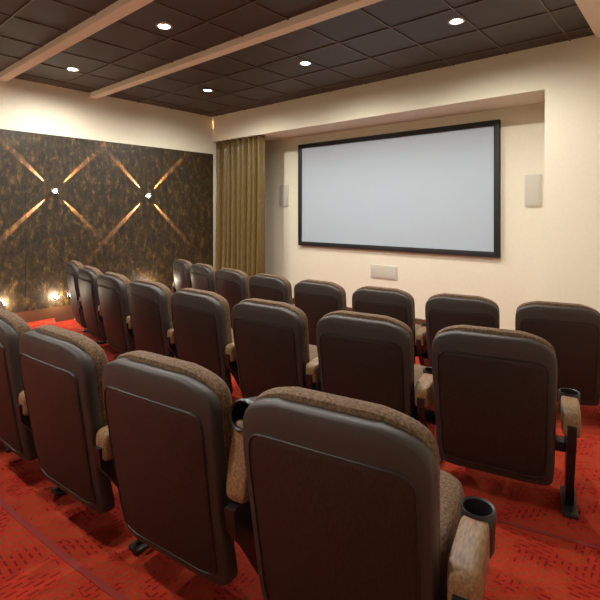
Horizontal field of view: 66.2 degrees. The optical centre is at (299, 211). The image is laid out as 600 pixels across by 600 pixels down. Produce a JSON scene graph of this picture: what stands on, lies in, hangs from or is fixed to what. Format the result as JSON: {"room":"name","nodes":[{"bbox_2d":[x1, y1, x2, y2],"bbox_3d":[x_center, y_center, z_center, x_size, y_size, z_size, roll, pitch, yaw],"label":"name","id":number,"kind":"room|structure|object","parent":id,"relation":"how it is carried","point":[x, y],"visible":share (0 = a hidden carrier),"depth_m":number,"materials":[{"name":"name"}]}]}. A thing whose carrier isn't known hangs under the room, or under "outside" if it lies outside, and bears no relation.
{"room":"auditorium","nodes":[
{"label":"auditorium","id":0,"kind":"room"},
{"bbox_2d":[0,78,216,312],"bbox_3d":[-3.759,-0.132,6.051,0.165,3.503,8.005,0,0,41],"label":"wall","id":1,"kind":"structure","parent":0,"point":[101,217],"depth_m":6.79,"materials":[{"name":"brown"}]},
{"bbox_2d":[51,188,58,193],"bbox_3d":[-3.374,-0.289,6.329,0.053,0.100,0.100,0,0,41],"label":"wall sconce","id":2,"kind":"object","parent":1,"relation":"attached to","point":[53,191],"depth_m":6.31,"materials":[{"name":"white"}]},
{"bbox_2d":[15,289,174,321],"bbox_3d":[-3.708,1.465,6.008,0.027,0.310,7.736,0,0,41],"label":"baseboard","id":3,"kind":"structure","parent":1,"relation":"attached to","point":[60,313],"depth_m":6.31,"materials":[{"name":"brown wood"}]},
{"bbox_2d":[0,0,594,116],"bbox_3d":[-0.887,-1.816,3.564,7.492,0.135,7.736,0,0,41],"label":"ceiling","id":4,"kind":"structure","parent":0,"point":[251,18],"depth_m":4.69,"materials":[{"name":"tile"}]},
{"bbox_2d":[66,67,78,70],"bbox_3d":[-2.776,-1.743,5.620,0.150,0.008,0.150,0,0,41],"label":"recessed light","id":5,"kind":"object","parent":4,"relation":"in","point":[67,68],"visible":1,"depth_m":5.62,"materials":[{"name":"beige plastic"}]},
{"bbox_2d":[0,0,153,81],"bbox_3d":[-1.562,-1.714,3.929,5.994,0.068,0.115,0,0,41],"label":"beam","id":6,"kind":"structure","parent":4,"relation":"attached to","point":[119,9],"depth_m":4.40,"materials":[{"name":"beige paint"}]},
{"bbox_2d":[156,23,171,29],"bbox_3d":[-1.276,-1.743,4.321,0.150,0.008,0.150,0,0,41],"label":"recessed light","id":7,"kind":"object","parent":4,"relation":"in","point":[165,26],"visible":1,"depth_m":4.32,"materials":[{"name":"beige plastic"}]},
{"bbox_2d":[90,0,382,98],"bbox_3d":[-0.784,-1.714,4.827,5.994,0.068,0.115,0,0,41],"label":"beam","id":8,"kind":"structure","parent":4,"relation":"attached to","point":[339,7],"depth_m":4.57,"materials":[{"name":"beige paint"}]},
{"bbox_2d":[0,0,589,114],"bbox_3d":[-1.666,-1.743,3.809,5.994,0.011,7.087,0,0,41],"label":"grid","id":9,"kind":"object","parent":4,"relation":"attached to","point":[30,1],"depth_m":4.86,"materials":[{"name":"black metal"}]},
{"bbox_2d":[299,61,311,64],"bbox_3d":[0.063,-1.743,5.393,0.150,0.008,0.150,0,0,41],"label":"recessed light","id":10,"kind":"object","parent":4,"relation":"in","point":[301,62],"visible":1,"depth_m":5.40,"materials":[{"name":"beige plastic"}]},
{"bbox_2d":[448,18,464,24],"bbox_3d":[1.431,-1.743,4.208,0.150,0.008,0.150,0,0,41],"label":"recessed light","id":11,"kind":"object","parent":4,"relation":"in","point":[455,21],"visible":1,"depth_m":4.21,"materials":[{"name":"beige plastic"}]},
{"bbox_2d":[575,0,599,37],"bbox_3d":[1.166,-1.728,1.357,1.498,0.040,7.088,0,0,41],"label":"soffit","id":12,"kind":"structure","parent":4,"relation":"attached to","point":[590,9],"depth_m":3.94,"materials":[{"name":"paint"}]},
{"bbox_2d":[0,318,599,599],"bbox_3d":[-0.887,1.475,3.564,7.492,0.290,7.736,0,0,41],"label":"floor","id":13,"kind":"structure","parent":0,"point":[524,564],"depth_m":2.00,"materials":[{"name":"carpet"}]},
{"bbox_2d":[0,301,5,309],"bbox_3d":[-3.378,0.995,4.652,0.661,0.939,0.731,0,0,-38],"label":"light","id":14,"kind":"object","parent":13,"relation":"on","point":[2,305],"visible":0.32,"depth_m":4.69,"materials":[{"name":"glass"}]},
{"bbox_2d":[0,308,36,460],"bbox_3d":[-1.493,0.995,2.697,0.731,0.939,0.661,0,0,39],"label":"seat","id":15,"kind":"object","parent":13,"relation":"on","point":[16,437],"visible":0.48,"depth_m":2.32,"materials":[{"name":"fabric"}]},
{"bbox_2d":[0,497,127,599],"bbox_3d":[-1.631,1.342,2.697,7.494,0.030,0.620,0,0,40],"label":"step","id":16,"kind":"structure","parent":13,"relation":"on","point":[82,570],"depth_m":1.78,"materials":[{"name":"red carpet"}]},
{"bbox_2d":[15,325,114,512],"bbox_3d":[-0.956,0.995,2.281,0.731,0.939,0.661,0,0,36],"label":"seat","id":17,"kind":"object","parent":13,"relation":"on","point":[61,402],"visible":0.76,"depth_m":1.95,"materials":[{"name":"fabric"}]},
{"bbox_2d":[66,260,88,331],"bbox_3d":[-2.492,1.056,5.655,0.661,0.939,0.731,0,0,-36],"label":"seat","id":18,"kind":"object","parent":13,"relation":"on","point":[72,267],"visible":0.47,"depth_m":5.32,"materials":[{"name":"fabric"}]},
{"bbox_2d":[78,266,107,344],"bbox_3d":[-2.077,1.056,5.119,0.661,0.939,0.731,0,0,-40],"label":"seat","id":19,"kind":"object","parent":13,"relation":"on","point":[88,302],"visible":0.6,"depth_m":4.79,"materials":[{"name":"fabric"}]},
{"bbox_2d":[97,272,135,358],"bbox_3d":[-1.628,1.056,4.612,0.661,0.939,0.731,0,0,-44],"label":"seat","id":20,"kind":"object","parent":13,"relation":"on","point":[113,309],"visible":0.67,"depth_m":4.29,"materials":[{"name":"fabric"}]},
{"bbox_2d":[125,279,173,357],"bbox_3d":[-1.147,1.056,4.134,0.731,0.939,0.661,0,0,43],"label":"seat","id":21,"kind":"object","parent":13,"relation":"on","point":[148,323],"visible":0.6,"depth_m":3.81,"materials":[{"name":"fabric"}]},
{"bbox_2d":[93,350,237,584],"bbox_3d":[-0.395,0.995,1.896,0.731,0.939,0.661,0,0,33],"label":"seat","id":22,"kind":"object","parent":13,"relation":"on","point":[164,443],"visible":0.87,"depth_m":1.58,"materials":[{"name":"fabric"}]},
{"bbox_2d":[172,259,192,291],"bbox_3d":[-1.496,1.150,6.776,0.661,0.939,0.731,0,0,-34],"label":"seat","id":23,"kind":"object","parent":13,"relation":"on","point":[181,267],"visible":0.4,"depth_m":6.47,"materials":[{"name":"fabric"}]},
{"bbox_2d":[166,288,233,393],"bbox_3d":[-0.636,1.056,3.688,0.731,0.939,0.661,0,0,39],"label":"seat","id":24,"kind":"object","parent":13,"relation":"on","point":[200,334],"visible":0.63,"depth_m":3.36,"materials":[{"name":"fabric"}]},
{"bbox_2d":[190,263,216,292],"bbox_3d":[-1.100,1.150,6.230,0.661,0.939,0.731,0,0,-38],"label":"seat","id":25,"kind":"object","parent":13,"relation":"on","point":[202,276],"visible":0.35,"depth_m":5.90,"materials":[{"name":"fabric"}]},
{"bbox_2d":[215,268,249,327],"bbox_3d":[-0.664,1.150,5.716,0.661,0.939,0.731,0,0,-43],"label":"seat","id":26,"kind":"object","parent":13,"relation":"on","point":[231,284],"visible":0.5,"depth_m":5.40,"materials":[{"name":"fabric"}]},
{"bbox_2d":[224,298,317,397],"bbox_3d":[-0.098,1.056,3.277,0.731,0.939,0.661,0,0,35],"label":"seat","id":27,"kind":"object","parent":13,"relation":"on","point":[271,348],"visible":0.76,"depth_m":2.98,"materials":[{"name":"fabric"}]},
{"bbox_2d":[249,273,294,305],"bbox_3d":[-0.191,1.150,5.236,0.731,0.939,0.661,0,0,43],"label":"seat","id":28,"kind":"object","parent":13,"relation":"on","point":[271,287],"visible":0.22,"depth_m":4.91,"materials":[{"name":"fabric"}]},
{"bbox_2d":[294,279,346,345],"bbox_3d":[0.317,1.150,4.792,0.731,0.939,0.661,0,0,39],"label":"seat","id":29,"kind":"object","parent":13,"relation":"on","point":[316,299],"visible":0.48,"depth_m":4.51,"materials":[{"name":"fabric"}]},
{"bbox_2d":[53,318,599,549],"bbox_3d":[-0.748,1.477,3.715,7.494,0.030,0.696,0,0,40],"label":"step","id":30,"kind":"structure","parent":13,"relation":"attached to","point":[54,321],"depth_m":2.09,"materials":[{"name":"red carpet"}]},
{"bbox_2d":[224,361,495,599],"bbox_3d":[0.229,0.995,1.546,0.802,0.939,0.703,0,0,29],"label":"seat","id":31,"kind":"object","parent":13,"relation":"on","point":[333,497],"visible":1,"depth_m":1.25,"materials":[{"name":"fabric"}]},
{"bbox_2d":[306,310,425,420],"bbox_3d":[0.466,1.056,2.901,0.731,0.939,0.661,0,0,32],"label":"seat","id":32,"kind":"object","parent":13,"relation":"on","point":[367,357],"visible":0.77,"depth_m":2.60,"materials":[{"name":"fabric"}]},
{"bbox_2d":[352,286,420,363],"bbox_3d":[0.857,1.150,4.388,0.731,0.939,0.661,0,0,34],"label":"seat","id":33,"kind":"object","parent":13,"relation":"on","point":[398,304],"visible":0.26,"depth_m":4.07,"materials":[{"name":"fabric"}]},
{"bbox_2d":[415,293,499,366],"bbox_3d":[1.425,1.150,4.025,0.731,0.939,0.661,0,0,30],"label":"seat","id":34,"kind":"object","parent":13,"relation":"on","point":[442,310],"visible":0.36,"depth_m":3.77,"materials":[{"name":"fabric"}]},
{"bbox_2d":[415,325,580,519],"bbox_3d":[1.085,1.056,2.546,0.802,0.939,0.661,0,0,28],"label":"seat","id":35,"kind":"object","parent":13,"relation":"on","point":[489,394],"visible":0.97,"depth_m":2.28,"materials":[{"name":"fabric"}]},
{"bbox_2d":[515,301,599,413],"bbox_3d":[2.051,1.150,3.691,0.802,0.939,0.661,0,0,26],"label":"seat","id":36,"kind":"object","parent":13,"relation":"on","point":[572,329],"visible":0.54,"depth_m":3.39,"materials":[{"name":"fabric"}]},
{"bbox_2d":[556,420,599,428],"bbox_3d":[0.246,1.538,4.858,7.495,0.030,0.809,0,0,40],"label":"step","id":37,"kind":"structure","parent":13,"relation":"attached to","point":[556,420],"depth_m":3.27,"materials":[{"name":"red carpet"}]},
{"bbox_2d":[265,103,544,329],"bbox_3d":[1.690,-0.132,6.538,7.492,3.503,0.135,0,0,41],"label":"wall","id":38,"kind":"structure","parent":0,"point":[511,280],"depth_m":6.21,"materials":[{"name":"paint"}]},
{"bbox_2d":[279,185,288,206],"bbox_3d":[-0.285,-0.287,8.145,0.216,0.385,0.022,0,0,41],"label":"speaker","id":39,"kind":"object","parent":38,"relation":"attached to","point":[283,189],"visible":1,"depth_m":8.13},
{"bbox_2d":[292,298,425,324],"bbox_3d":[0.895,1.559,7.119,5.530,0.122,0.027,0,0,41],"label":"baseboard","id":40,"kind":"structure","parent":38,"relation":"attached to","point":[417,321],"depth_m":6.46,"materials":[{"name":"brown wood"}]},
{"bbox_2d":[371,264,396,279],"bbox_3d":[1.240,0.891,6.824,0.446,0.202,0.022,0,0,41],"label":"speaker","id":41,"kind":"object","parent":38,"relation":"attached to","point":[377,271],"visible":1,"depth_m":6.81},
{"bbox_2d":[298,119,500,257],"bbox_3d":[1.234,-0.290,6.795,3.308,1.714,0.062,0,0,41],"label":"projection screen","id":42,"kind":"object","parent":38,"relation":"attached to","point":[437,190],"visible":1,"depth_m":6.55,"materials":[{"name":"white fabric"}]},
{"bbox_2d":[524,174,541,206],"bbox_3d":[2.781,-0.257,5.489,0.189,0.392,0.022,0,0,41],"label":"speaker","id":43,"kind":"object","parent":38,"relation":"attached to","point":[532,182],"visible":1,"depth_m":5.48},
{"bbox_2d":[212,35,599,141],"bbox_3d":[1.433,-1.519,6.242,7.492,0.459,0.648,0,0,41],"label":"soffit","id":44,"kind":"structure","parent":0,"point":[519,78],"depth_m":5.73,"materials":[{"name":"paint"}]},
{"bbox_2d":[216,135,264,278],"bbox_3d":[-1.072,0.163,8.092,1.256,2.900,0.169,0,0,41],"label":"curtain","id":45,"kind":"object","parent":44,"relation":"hanging from","point":[240,163],"visible":0.73,"depth_m":8.05,"materials":[{"name":"fabric"}]},
{"bbox_2d":[545,81,599,312],"bbox_3d":[3.523,0.165,4.432,1.963,2.909,0.648,0,0,41],"label":"wall","id":46,"kind":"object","parent":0,"point":[572,112],"depth_m":4.66,"materials":[{"name":"beige paint"}]}
]}

